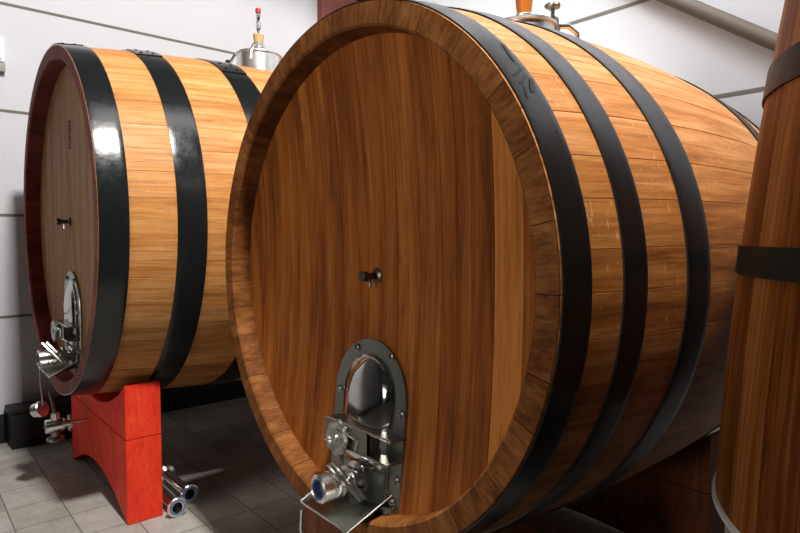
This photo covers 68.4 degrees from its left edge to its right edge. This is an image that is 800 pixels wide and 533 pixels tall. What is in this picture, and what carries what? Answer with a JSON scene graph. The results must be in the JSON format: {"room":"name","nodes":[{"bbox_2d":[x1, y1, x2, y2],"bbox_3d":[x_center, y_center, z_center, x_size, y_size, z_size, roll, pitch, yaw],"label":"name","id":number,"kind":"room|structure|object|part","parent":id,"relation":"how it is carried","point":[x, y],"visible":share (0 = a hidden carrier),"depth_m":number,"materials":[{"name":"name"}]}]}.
{"room":"wine cellar","nodes":[
{"label":"wine cellar","id":0,"kind":"room"},
{"bbox_2d":[0,0,316,413],"bbox_3d":[-5.451,-1.936,3.061,13.870,7.000,0.200,-2,4,-41],"label":"wall","id":1,"kind":"structure","parent":0,"point":[228,25],"depth_m":5.07,"materials":[{"name":"white paint"}]},
{"bbox_2d":[0,37,5,72],"bbox_3d":[-3.338,-1.721,4.713,0.290,0.275,0.080,-2,4,-41],"label":"junction box","id":2,"kind":"object","parent":1,"relation":"attached to","point":[2,55],"visible":1,"depth_m":4.77,"materials":[{"name":"white plastic"}]},
{"bbox_2d":[0,214,23,216],"bbox_3d":[-5.463,-0.332,3.003,13.670,0.022,0.014,-2,4,-41],"label":"trim","id":3,"kind":"structure","parent":1,"relation":"attached to","point":[10,215],"depth_m":4.92,"materials":[{"name":"grey metal"}]},
{"bbox_2d":[0,109,28,114],"bbox_3d":[-5.463,-1.190,2.960,13.670,0.022,0.014,-2,4,-41],"label":"trim","id":4,"kind":"structure","parent":1,"relation":"attached to","point":[1,110],"depth_m":4.89,"materials":[{"name":"grey metal"}]},
{"bbox_2d":[0,314,31,318],"bbox_3d":[-5.463,0.515,3.046,13.670,0.022,0.014,-2,4,-41],"label":"trim","id":5,"kind":"structure","parent":1,"relation":"attached to","point":[20,315],"depth_m":4.96,"materials":[{"name":"grey metal"}]},
{"bbox_2d":[0,1,234,53],"bbox_3d":[-5.463,-2.059,2.916,13.670,0.022,0.014,-2,4,-41],"label":"trim","id":6,"kind":"structure","parent":1,"relation":"attached to","point":[2,3],"depth_m":5.35,"materials":[{"name":"grey metal"}]},
{"bbox_2d":[0,380,246,443],"bbox_3d":[-5.452,1.447,3.079,13.670,0.240,0.030,-2,4,-41],"label":"baseboard","id":7,"kind":"structure","parent":1,"relation":"attached to","point":[176,398],"depth_m":5.95,"materials":[{"name":"black plastic"}]},
{"bbox_2d":[317,0,356,21],"bbox_3d":[-0.673,-2.133,6.979,0.650,7.000,0.094,-2,4,-41],"label":"trim","id":8,"kind":"structure","parent":1,"relation":"attached to","point":[324,7],"depth_m":6.83,"materials":[{"name":"red paint"}]},
{"bbox_2d":[0,397,730,532],"bbox_3d":[-1.579,1.835,-1.240,13.870,0.100,12.050,-2,4,-41],"label":"floor","id":9,"kind":"structure","parent":0,"point":[219,448],"depth_m":4.00,"materials":[{"name":"tile"}]},
{"bbox_2d":[4,395,71,449],"bbox_3d":[-2.946,1.306,5.046,0.710,0.325,0.250,-2,4,-41],"label":"storage box","id":10,"kind":"object","parent":9,"relation":"on","point":[24,430],"visible":0.48,"depth_m":4.84,"materials":[{"name":"black plastic"}]},
{"bbox_3d":[-2.946,1.161,5.038,0.710,0.035,0.250,-2,4,-41],"label":"lid","id":11,"kind":"part","parent":10,"relation":"part of","materials":[{"name":"black plastic"}]},
{"bbox_2d":[71,380,162,525],"bbox_3d":[-2.004,1.095,4.084,0.205,0.843,1.410,-2,4,-41],"label":"cradle","id":12,"kind":"object","parent":9,"relation":"on","point":[121,433],"visible":0.71,"depth_m":3.59,"materials":[{"name":"red wood"}]},
{"bbox_2d":[44,391,87,442],"bbox_3d":[-2.321,1.025,4.090,0.262,0.343,0.112,-2,4,-41],"label":"valve","id":13,"kind":"object","parent":12,"relation":"attached to","point":[55,424],"visible":1,"depth_m":4.03,"materials":[{"name":"silver metal"}]},
{"bbox_3d":[-2.389,0.936,4.041,0.053,0.159,0.023,0,3,-2],"label":"valve handle","id":14,"kind":"part","parent":13,"relation":"part of","materials":[{"name":"metal"}]},
{"bbox_2d":[23,42,281,416],"bbox_3d":[-1.119,-0.419,4.772,3.283,2.718,2.400,-2,4,-41],"label":"wine cask","id":15,"kind":"object","parent":12,"relation":"on","point":[131,155],"visible":0.53,"depth_m":3.40,"materials":[{"name":"brown wood"}]},
{"bbox_3d":[-2.337,0.789,3.835,0.020,0.240,0.012,-2,4,-41],"label":"chain","id":16,"kind":"part","parent":15,"relation":"part of","materials":[{"name":"silver metal"}]},
{"bbox_3d":[-2.221,0.562,3.809,0.164,0.157,0.081,0,3,-6],"label":"valve lever","id":17,"kind":"part","parent":15,"relation":"part of","materials":[{"name":"silver metal"}]},
{"bbox_2d":[39,360,78,377],"bbox_3d":[-2.217,0.637,3.819,0.175,0.092,0.350,-2,4,-41],"label":"drip tray","id":18,"kind":"object","parent":15,"relation":"on","point":[50,368],"depth_m":3.79,"materials":[{"name":"silver metal"}]},
{"bbox_2d":[55,217,70,228],"bbox_3d":[-2.201,-0.287,3.844,0.083,0.077,0.064,-2,4,-41],"label":"tap","id":19,"kind":"object","parent":15,"relation":"on","point":[58,221],"depth_m":3.84,"materials":[{"name":"black metal"}]},
{"bbox_3d":[-2.195,0.416,3.808,0.010,0.103,0.415,-2,4,-41],"label":"rod","id":20,"kind":"part","parent":15,"relation":"part of","materials":[{"name":"silver metal"}]},
{"bbox_3d":[-2.177,0.323,3.856,0.034,0.430,0.284,-2,4,-41],"label":"door","id":21,"kind":"part","parent":15,"relation":"part of","materials":[{"name":"metal"}]},
{"bbox_3d":[-2.155,0.361,3.876,0.014,0.660,0.456,-2,4,-41],"label":"manhole plate","id":22,"kind":"part","parent":15,"relation":"part of","materials":[{"name":"metal"}]},
{"bbox_3d":[-1.277,-1.660,4.732,0.205,0.141,0.030,0,3,2],"label":"clamp arm","id":23,"kind":"part","parent":15,"relation":"part of","materials":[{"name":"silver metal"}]},
{"bbox_3d":[-1.119,-1.651,4.551,0.030,0.141,0.205,0,3,6],"label":"clamp arm","id":24,"kind":"part","parent":15,"relation":"part of","materials":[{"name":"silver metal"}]},
{"bbox_2d":[253,8,263,42],"bbox_3d":[-1.129,-1.914,4.688,0.088,0.275,0.088,-2,4,-41],"label":"airlock","id":25,"kind":"object","parent":15,"relation":"on","point":[257,37],"visible":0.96,"depth_m":4.67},
{"bbox_2d":[162,480,186,517],"bbox_3d":[-1.511,1.472,3.781,0.120,0.120,0.458,-2,4,-41],"label":"pipe","id":26,"kind":"object","parent":9,"relation":"on","point":[176,506],"visible":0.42,"depth_m":3.64,"materials":[{"name":"silver metal"}]},
{"bbox_2d":[162,465,198,503],"bbox_3d":[-1.501,1.463,3.968,0.120,0.120,0.458,-2,4,-41],"label":"pipe","id":27,"kind":"object","parent":9,"relation":"on","point":[190,492],"visible":0.87,"depth_m":3.89,"materials":[{"name":"silver metal"}]},
{"bbox_2d":[304,506,535,532],"bbox_3d":[0.007,1.260,2.540,0.220,0.668,1.240,-2,4,-41],"label":"cradle","id":28,"kind":"object","parent":9,"relation":"on","point":[313,523],"visible":0.09,"depth_m":2.84,"materials":[{"name":"red wood"}]},
{"bbox_2d":[565,430,724,532],"bbox_3d":[1.165,1.180,3.537,0.220,0.728,1.400,-2,4,-41],"label":"cradle","id":29,"kind":"object","parent":9,"relation":"on","point":[674,494],"visible":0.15,"depth_m":3.09,"materials":[{"name":"brown wood"}]},
{"bbox_2d":[225,0,759,532],"bbox_3d":[0.608,-0.111,2.990,2.514,2.402,2.170,-2,4,-41],"label":"wine cask","id":30,"kind":"object","parent":29,"relation":"on","point":[481,277],"visible":0.93,"depth_m":2.02,"materials":[{"name":"brown wood"}]},
{"bbox_3d":[-0.385,1.012,2.297,0.015,0.153,0.058,0,3,-4],"label":"chain","id":31,"kind":"part","parent":30,"relation":"part of","materials":[{"name":"silver metal"}]},
{"bbox_3d":[-0.206,0.822,2.275,0.152,0.157,0.080,0,3,-3],"label":"valve lever","id":32,"kind":"part","parent":30,"relation":"part of","materials":[{"name":"silver metal"}]},
{"bbox_2d":[300,492,392,532],"bbox_3d":[-0.218,0.898,2.272,0.208,0.092,0.350,-2,4,-41],"label":"drip tray","id":33,"kind":"object","parent":30,"relation":"on","point":[345,510],"depth_m":2.23,"materials":[{"name":"silver metal"}]},
{"bbox_3d":[-0.171,0.676,2.284,0.019,0.103,0.415,-2,4,-41],"label":"rod","id":34,"kind":"part","parent":30,"relation":"part of","materials":[{"name":"silver metal"}]},
{"bbox_3d":[-0.141,0.582,2.341,0.060,0.430,0.284,-2,4,-41],"label":"door","id":35,"kind":"part","parent":30,"relation":"part of","materials":[{"name":"metal"}]},
{"bbox_2d":[358,268,381,287],"bbox_3d":[-0.122,0.045,2.321,0.083,0.077,0.064,-2,4,-41],"label":"tap","id":36,"kind":"object","parent":30,"relation":"on","point":[374,276],"depth_m":2.32,"materials":[{"name":"black metal"}]},
{"bbox_3d":[-0.128,0.621,2.354,0.075,0.660,0.456,-2,4,-41],"label":"manhole plate","id":37,"kind":"part","parent":30,"relation":"part of","materials":[{"name":"metal"}]},
{"bbox_2d":[515,0,532,13],"bbox_3d":[0.620,-1.297,2.942,0.086,0.079,0.086,-2,4,-41],"label":"bung","id":38,"kind":"object","parent":30,"relation":"in","point":[521,5],"visible":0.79,"depth_m":2.91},
{"bbox_3d":[0.763,-1.275,2.930,0.082,0.070,0.080,-2,4,-41],"label":"clamp knob","id":39,"kind":"part","parent":30,"relation":"part of","materials":[{"name":"metal"}]},
{"bbox_3d":[0.852,-1.158,2.978,0.146,0.142,0.033,-1,3,-19],"label":"clamp handle","id":40,"kind":"part","parent":30,"relation":"part of","materials":[{"name":"silver metal"}]},
{"bbox_2d":[712,0,799,532],"bbox_3d":[1.657,0.276,1.384,1.613,2.750,1.613,-2,4,-41],"label":"wine cask","id":41,"kind":"object","parent":9,"relation":"on","point":[756,480],"visible":1,"depth_m":1.45,"materials":[{"name":"oak wood"},{"name":"black painted steel"}]},
{"bbox_2d":[417,0,784,433],"bbox_3d":[3.660,-1.931,2.967,0.200,7.000,11.850,-2,4,-41],"label":"wall","id":42,"kind":"structure","parent":0,"point":[716,60],"depth_m":4.54,"materials":[{"name":"white paint"}]},
{"bbox_2d":[568,0,649,24],"bbox_3d":[3.588,-2.058,2.896,0.014,0.028,11.846,-2,4,-41],"label":"trim","id":43,"kind":"structure","parent":42,"relation":"attached to","point":[638,1],"depth_m":4.99,"materials":[{"name":"grey metal"}]},
{"bbox_2d":[657,0,777,50],"bbox_3d":[1.679,-2.542,4.994,0.113,3.382,4.711,-2,4,-41],"label":"pipe","id":44,"kind":"object","parent":42,"relation":"attached to","point":[757,34],"visible":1,"depth_m":4.20,"materials":[{"name":"grey metal"}]},
{"bbox_2d":[714,86,764,97],"bbox_3d":[3.588,-1.189,2.939,0.014,0.028,11.846,-2,4,-41],"label":"trim","id":45,"kind":"structure","parent":42,"relation":"attached to","point":[752,90],"depth_m":4.24,"materials":[{"name":"grey metal"}]}
]}

